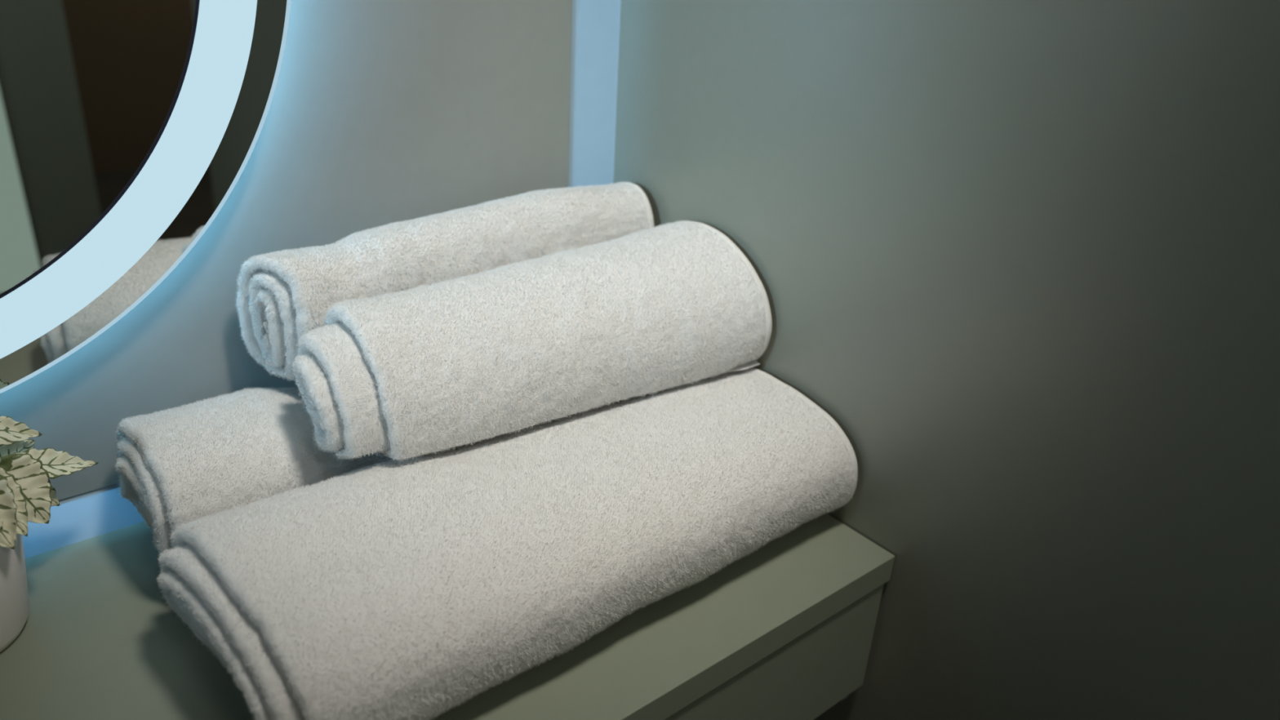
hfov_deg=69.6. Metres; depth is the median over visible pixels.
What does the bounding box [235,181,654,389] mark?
towel
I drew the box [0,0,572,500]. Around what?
wall panel
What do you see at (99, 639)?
countertop
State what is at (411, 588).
towel
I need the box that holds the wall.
[613,0,1279,719]
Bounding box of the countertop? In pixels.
[0,512,894,719]
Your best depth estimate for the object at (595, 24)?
0.87 m
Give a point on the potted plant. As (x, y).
(27, 494)
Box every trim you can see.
[22,483,145,558]
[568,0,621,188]
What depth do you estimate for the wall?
0.62 m
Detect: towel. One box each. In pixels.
[114,386,392,554]
[155,367,857,719]
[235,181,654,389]
[290,220,772,461]
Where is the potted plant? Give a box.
[0,415,98,652]
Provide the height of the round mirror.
0.645 m
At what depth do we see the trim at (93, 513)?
0.71 m
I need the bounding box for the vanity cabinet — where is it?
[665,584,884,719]
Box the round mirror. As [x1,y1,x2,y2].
[0,0,291,393]
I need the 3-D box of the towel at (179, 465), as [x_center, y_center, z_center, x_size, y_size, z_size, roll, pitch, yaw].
[-0.182,0.048,0.787,0.461,0.107,0.134,-17,32,-36]

